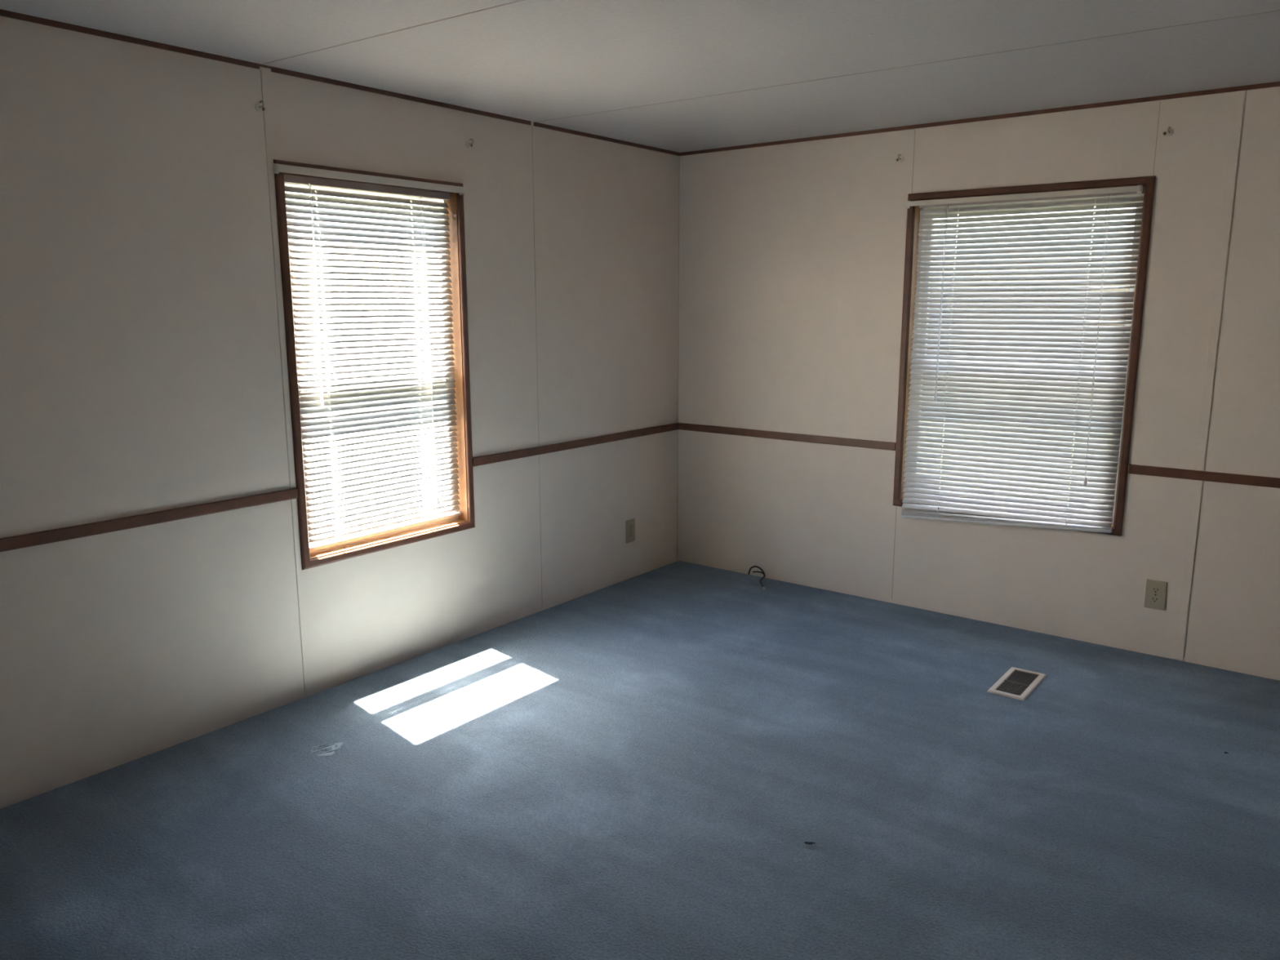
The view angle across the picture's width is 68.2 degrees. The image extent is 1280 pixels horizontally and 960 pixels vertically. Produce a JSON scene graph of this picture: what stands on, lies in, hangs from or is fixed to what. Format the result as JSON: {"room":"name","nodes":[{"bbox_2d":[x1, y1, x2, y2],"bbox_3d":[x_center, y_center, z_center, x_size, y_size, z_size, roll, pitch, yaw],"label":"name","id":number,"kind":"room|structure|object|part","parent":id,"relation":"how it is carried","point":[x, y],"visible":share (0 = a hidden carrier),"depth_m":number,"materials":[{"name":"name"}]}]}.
{"room":"empty bedroom","nodes":[
{"label":"empty bedroom","id":0,"kind":"room"},
{"bbox_2d":[0,15,679,808],"bbox_3d":[-1.501,-0.235,2.971,0.131,2.254,5.400,8,13,37],"label":"wall","id":1,"kind":"structure","parent":0,"point":[141,370],"depth_m":3.07,"materials":[{"name":"beige paint"}]},
{"bbox_2d":[0,8,259,69],"bbox_3d":[-2.162,-1.099,1.833,0.008,0.016,3.075,8,13,37],"label":"trim","id":2,"kind":"structure","parent":1,"relation":"attached to","point":[4,13],"depth_m":2.70,"materials":[{"name":"brown wood"}]},
{"bbox_2d":[0,488,297,551],"bbox_3d":[-2.149,0.273,2.099,0.012,0.037,3.102,8,13,37],"label":"trim","id":3,"kind":"structure","parent":1,"relation":"attached to","point":[25,540],"depth_m":2.88,"materials":[{"name":"brown wood"}]},
{"bbox_2d":[254,100,265,111],"bbox_3d":[-1.214,-1.201,3.036,0.032,0.031,0.034,8,13,37],"label":"wall hook","id":4,"kind":"object","parent":1,"relation":"attached to","point":[258,107],"visible":1,"depth_m":3.04,"materials":[{"name":"white metal"}]},
{"bbox_3d":[-1.216,-1.205,3.030,0.028,0.021,0.007,7,13,33],"label":"hook arm","id":5,"kind":"part","parent":4,"relation":"part of","materials":[{"name":"grey metal"}]},
{"bbox_2d":[259,64,271,68],"bbox_3d":[-1.207,-1.332,3.042,0.006,0.008,0.041,8,13,37],"label":"trim","id":6,"kind":"structure","parent":1,"relation":"attached to","point":[260,65],"depth_m":3.04,"materials":[{"name":"brown wood"}]},
{"bbox_2d":[261,70,296,488],"bbox_3d":[-1.210,-0.636,3.171,0.002,1.390,0.021,8,13,37],"label":"trim","id":7,"kind":"structure","parent":1,"relation":"attached to","point":[264,73],"depth_m":3.16,"materials":[{"name":"beige wood"}]},
{"bbox_2d":[291,498,310,696],"bbox_3d":[-1.208,0.424,3.369,0.002,0.730,0.021,8,13,37],"label":"trim","id":8,"kind":"structure","parent":1,"relation":"attached to","point":[294,502],"depth_m":3.37,"materials":[{"name":"beige wood"}]},
{"bbox_2d":[273,159,475,569],"bbox_3d":[-1.001,-0.433,3.584,0.148,1.395,0.816,8,13,37],"label":"window","id":9,"kind":"structure","parent":1,"relation":"in","point":[465,521],"depth_m":3.69,"materials":[{"name":"brown wood"}]},
{"bbox_3d":[-1.036,-0.719,3.557,0.024,0.722,0.716,8,13,37],"label":"sash","id":10,"kind":"part","parent":9,"relation":"part of","materials":[{"name":"glass"}]},
{"bbox_2d":[272,163,465,195],"bbox_3d":[-0.942,-1.079,3.402,0.022,0.032,0.818,8,13,37],"label":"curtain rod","id":11,"kind":"object","parent":9,"relation":"attached to","point":[277,168],"visible":1,"depth_m":3.34,"materials":[{"name":"white metal"}]},
{"bbox_2d":[284,173,461,551],"bbox_3d":[-0.980,-0.433,3.564,0.041,1.313,0.743,8,13,37],"label":"mini blind","id":12,"kind":"object","parent":9,"relation":"attached to","point":[374,397],"visible":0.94,"depth_m":3.54,"materials":[{"name":"white plastic"}]},
{"bbox_3d":[-1.125,-0.398,3.393,0.020,1.268,0.006,8,13,37],"label":"ladder cord","id":13,"kind":"part","parent":12,"relation":"part of","materials":[{"name":"white fabric"}]},
{"bbox_3d":[-0.985,0.197,3.687,0.025,0.019,0.737,8,13,37],"label":"rail","id":14,"kind":"part","parent":12,"relation":"part of","materials":[{"name":"white plastic"}]},
{"bbox_3d":[-0.872,-0.460,3.714,0.020,1.265,0.006,8,13,37],"label":"ladder cord","id":15,"kind":"part","parent":12,"relation":"part of","materials":[{"name":"white fabric"}]},
{"bbox_3d":[-0.832,-0.506,3.723,0.002,1.182,0.025,8,13,37],"label":"lift cord","id":16,"kind":"part","parent":12,"relation":"part of","materials":[{"name":"white fabric"}]},
{"bbox_3d":[-1.011,-0.106,3.653,0.024,0.627,0.716,8,13,37],"label":"sash","id":17,"kind":"part","parent":9,"relation":"part of","materials":[{"name":"white plastic"}]},
{"bbox_3d":[-1.028,-0.437,3.604,0.080,1.359,0.780,8,13,37],"label":"frame","id":18,"kind":"part","parent":9,"relation":"part of","materials":[{"name":"brown wood"}]},
{"bbox_2d":[271,66,531,124],"bbox_3d":[-0.828,-1.418,3.523,0.008,0.016,1.195,8,13,37],"label":"trim","id":19,"kind":"structure","parent":1,"relation":"attached to","point":[274,69],"depth_m":3.43,"materials":[{"name":"brown wood"}]},
{"bbox_2d":[465,138,473,147],"bbox_3d":[-0.666,-1.331,3.732,0.032,0.031,0.034,8,13,37],"label":"wall hook","id":20,"kind":"object","parent":1,"relation":"attached to","point":[468,143],"visible":1,"depth_m":3.73,"materials":[{"name":"white metal"}]},
{"bbox_2d":[472,422,679,466],"bbox_3d":[-0.244,-0.182,4.513,0.012,0.037,1.480,8,13,37],"label":"trim","id":21,"kind":"structure","parent":1,"relation":"attached to","point":[490,459],"depth_m":4.40,"materials":[{"name":"brown wood"}]},
{"bbox_2d":[533,121,680,155],"bbox_3d":[-0.122,-1.587,4.417,0.008,0.016,1.068,8,13,37],"label":"trim","id":22,"kind":"structure","parent":1,"relation":"attached to","point":[535,124],"depth_m":4.35,"materials":[{"name":"brown wood"}]},
{"bbox_2d":[625,518,635,543],"bbox_3d":[-0.049,0.262,4.855,0.009,0.118,0.073,8,13,37],"label":"wall outlet","id":23,"kind":"object","parent":1,"relation":"attached to","point":[629,524],"visible":1,"depth_m":4.85,"materials":[{"name":"beige plastic"}]},
{"bbox_2d":[0,560,1279,959],"bbox_3d":[0.192,1.074,1.883,4.150,0.056,5.400,8,13,37],"label":"floor","id":24,"kind":"structure","parent":0,"point":[678,760],"depth_m":2.64,"materials":[{"name":"blue carpet"}]},
{"bbox_2d":[747,565,765,590],"bbox_3d":[0.614,0.491,4.762,0.065,0.060,0.319,-2,11,-8],"label":"coaxial cable","id":25,"kind":"object","parent":24,"relation":"on","point":[751,567],"visible":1,"depth_m":4.83,"materials":[{"name":"black plastic"}]},
{"bbox_2d":[986,666,1046,701],"bbox_3d":[1.391,0.747,3.481,0.130,0.007,0.287,8,13,37],"label":"floor vent","id":26,"kind":"object","parent":24,"relation":"in","point":[1017,683],"visible":1,"depth_m":3.47,"materials":[{"name":"white metal"}]},
{"bbox_2d":[0,0,1279,152],"bbox_3d":[0.188,-1.074,1.480,4.150,0.062,5.400,8,13,37],"label":"ceiling","id":27,"kind":"structure","parent":0,"point":[679,76],"depth_m":2.88,"materials":[{"name":"beige paint"}]},
{"bbox_2d":[677,86,1279,680],"bbox_3d":[1.833,-0.408,3.868,4.280,2.254,0.131,8,13,37],"label":"wall","id":28,"kind":"structure","parent":0,"point":[792,255],"depth_m":4.16,"materials":[{"name":"beige paint"}]},
{"bbox_2d":[679,422,896,450],"bbox_3d":[0.694,-0.221,4.713,1.220,0.037,0.012,8,13,37],"label":"trim","id":29,"kind":"structure","parent":28,"relation":"attached to","point":[682,426],"depth_m":4.67,"materials":[{"name":"brown wood"}]},
{"bbox_2d":[896,154,903,162],"bbox_3d":[1.132,-1.407,4.131,0.034,0.031,0.032,8,13,37],"label":"wall hook","id":30,"kind":"object","parent":28,"relation":"attached to","point":[900,158],"visible":1,"depth_m":4.13,"materials":[{"name":"white metal"}]},
{"bbox_2d":[680,81,1279,155],"bbox_3d":[1.845,-1.433,3.579,4.142,0.016,0.008,8,13,37],"label":"trim","id":31,"kind":"structure","parent":28,"relation":"attached to","point":[1275,83],"depth_m":3.84,"materials":[{"name":"brown wood"}]},
{"bbox_2d":[893,175,1155,536],"bbox_3d":[1.599,-0.523,4.027,0.968,1.395,0.148,8,13,37],"label":"window","id":32,"kind":"structure","parent":28,"relation":"in","point":[913,215],"depth_m":3.98,"materials":[{"name":"brown wood"}]},
{"bbox_3d":[1.607,-0.195,4.098,0.868,0.624,0.024,8,13,37],"label":"sash","id":33,"kind":"part","parent":32,"relation":"part of","materials":[{"name":"white plastic"}]},
{"bbox_2d":[901,186,1145,533],"bbox_3d":[1.561,-0.472,3.972,0.886,1.403,0.072,8,13,37],"label":"mini blind","id":34,"kind":"object","parent":32,"relation":"attached to","point":[922,488],"visible":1,"depth_m":3.95,"materials":[{"name":"white plastic"}]},
{"bbox_3d":[1.351,-0.498,4.141,0.006,1.362,0.058,8,13,37],"label":"ladder cord","id":35,"kind":"part","parent":34,"relation":"part of","materials":[{"name":"white fabric"}]},
{"bbox_3d":[1.555,0.185,4.085,0.880,0.070,0.025,8,13,37],"label":"rail","id":36,"kind":"part","parent":34,"relation":"part of","materials":[{"name":"white plastic"}]},
{"bbox_3d":[1.778,-0.453,3.812,0.006,1.330,0.058,8,13,37],"label":"ladder cord","id":37,"kind":"part","parent":34,"relation":"part of","materials":[{"name":"white fabric"}]},
{"bbox_3d":[1.812,-0.555,3.744,0.013,1.111,0.038,2,11,12],"label":"lift cord","id":38,"kind":"part","parent":34,"relation":"part of","materials":[{"name":"white fabric"}]},
{"bbox_2d":[903,184,1143,208],"bbox_3d":[1.527,-1.153,3.852,0.938,0.032,0.028,8,13,37],"label":"blind headrail","id":39,"kind":"object","parent":32,"relation":"attached to","point":[1139,188],"visible":1,"depth_m":3.81,"materials":[{"name":"white metal"}]},
{"bbox_3d":[1.625,-0.809,4.008,0.868,0.725,0.024,8,13,37],"label":"sash","id":40,"kind":"part","parent":32,"relation":"part of","materials":[{"name":"glass"}]},
{"bbox_2d":[1143,578,1167,610],"bbox_3d":[2.055,0.457,3.768,0.073,0.118,0.009,8,13,37],"label":"wall outlet","id":41,"kind":"object","parent":28,"relation":"attached to","point":[1156,590],"visible":1,"depth_m":3.77,"materials":[{"name":"beige plastic"}]},
{"bbox_2d":[1150,595,1159,603],"bbox_3d":[2.054,0.477,3.770,0.033,0.025,0.004,8,13,37],"label":"receptacle","id":42,"kind":"object","parent":41,"relation":"attached to","point":[1153,599],"depth_m":3.77,"materials":[{"name":"beige plastic"}]},
{"bbox_2d":[1151,586,1160,593],"bbox_3d":[2.054,0.439,3.763,0.033,0.025,0.004,8,13,37],"label":"receptacle","id":43,"kind":"object","parent":41,"relation":"attached to","point":[1153,589],"depth_m":3.76,"materials":[{"name":"beige plastic"}]},
{"bbox_2d":[1163,126,1173,136],"bbox_3d":[1.956,-1.292,3.502,0.034,0.031,0.032,8,13,37],"label":"wall hook","id":44,"kind":"object","parent":28,"relation":"attached to","point":[1170,131],"visible":1,"depth_m":3.51,"materials":[{"name":"white metal"}]},
{"bbox_2d":[1174,480,1202,661],"bbox_3d":[2.139,0.360,3.687,0.030,0.730,0.004,8,13,37],"label":"trim","id":45,"kind":"structure","parent":28,"relation":"attached to","point":[1197,488],"depth_m":3.68,"materials":[{"name":"beige wood"}]},
{"bbox_2d":[1127,464,1279,488],"bbox_3d":[2.712,0.064,3.174,1.948,0.037,0.012,8,13,37],"label":"trim","id":46,"kind":"structure","parent":28,"relation":"attached to","point":[1268,482],"depth_m":3.59,"materials":[{"name":"brown wood"}]},
{"bbox_2d":[1195,90,1245,471],"bbox_3d":[2.137,-0.700,3.488,0.030,1.390,0.004,8,13,37],"label":"trim","id":47,"kind":"structure","parent":28,"relation":"attached to","point":[1239,95],"depth_m":3.48,"materials":[{"name":"beige wood"}]},
{"label":"outside","id":48,"kind":"structure","parent":0,"visible":0},
{"bbox_2d":[328,404,425,528],"bbox_3d":[-0.583,1.198,5.994,26.000,0.100,28.000,8,13,37],"label":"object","id":49,"kind":"structure","parent":48,"point":[420,404],"depth_m":12.95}
]}

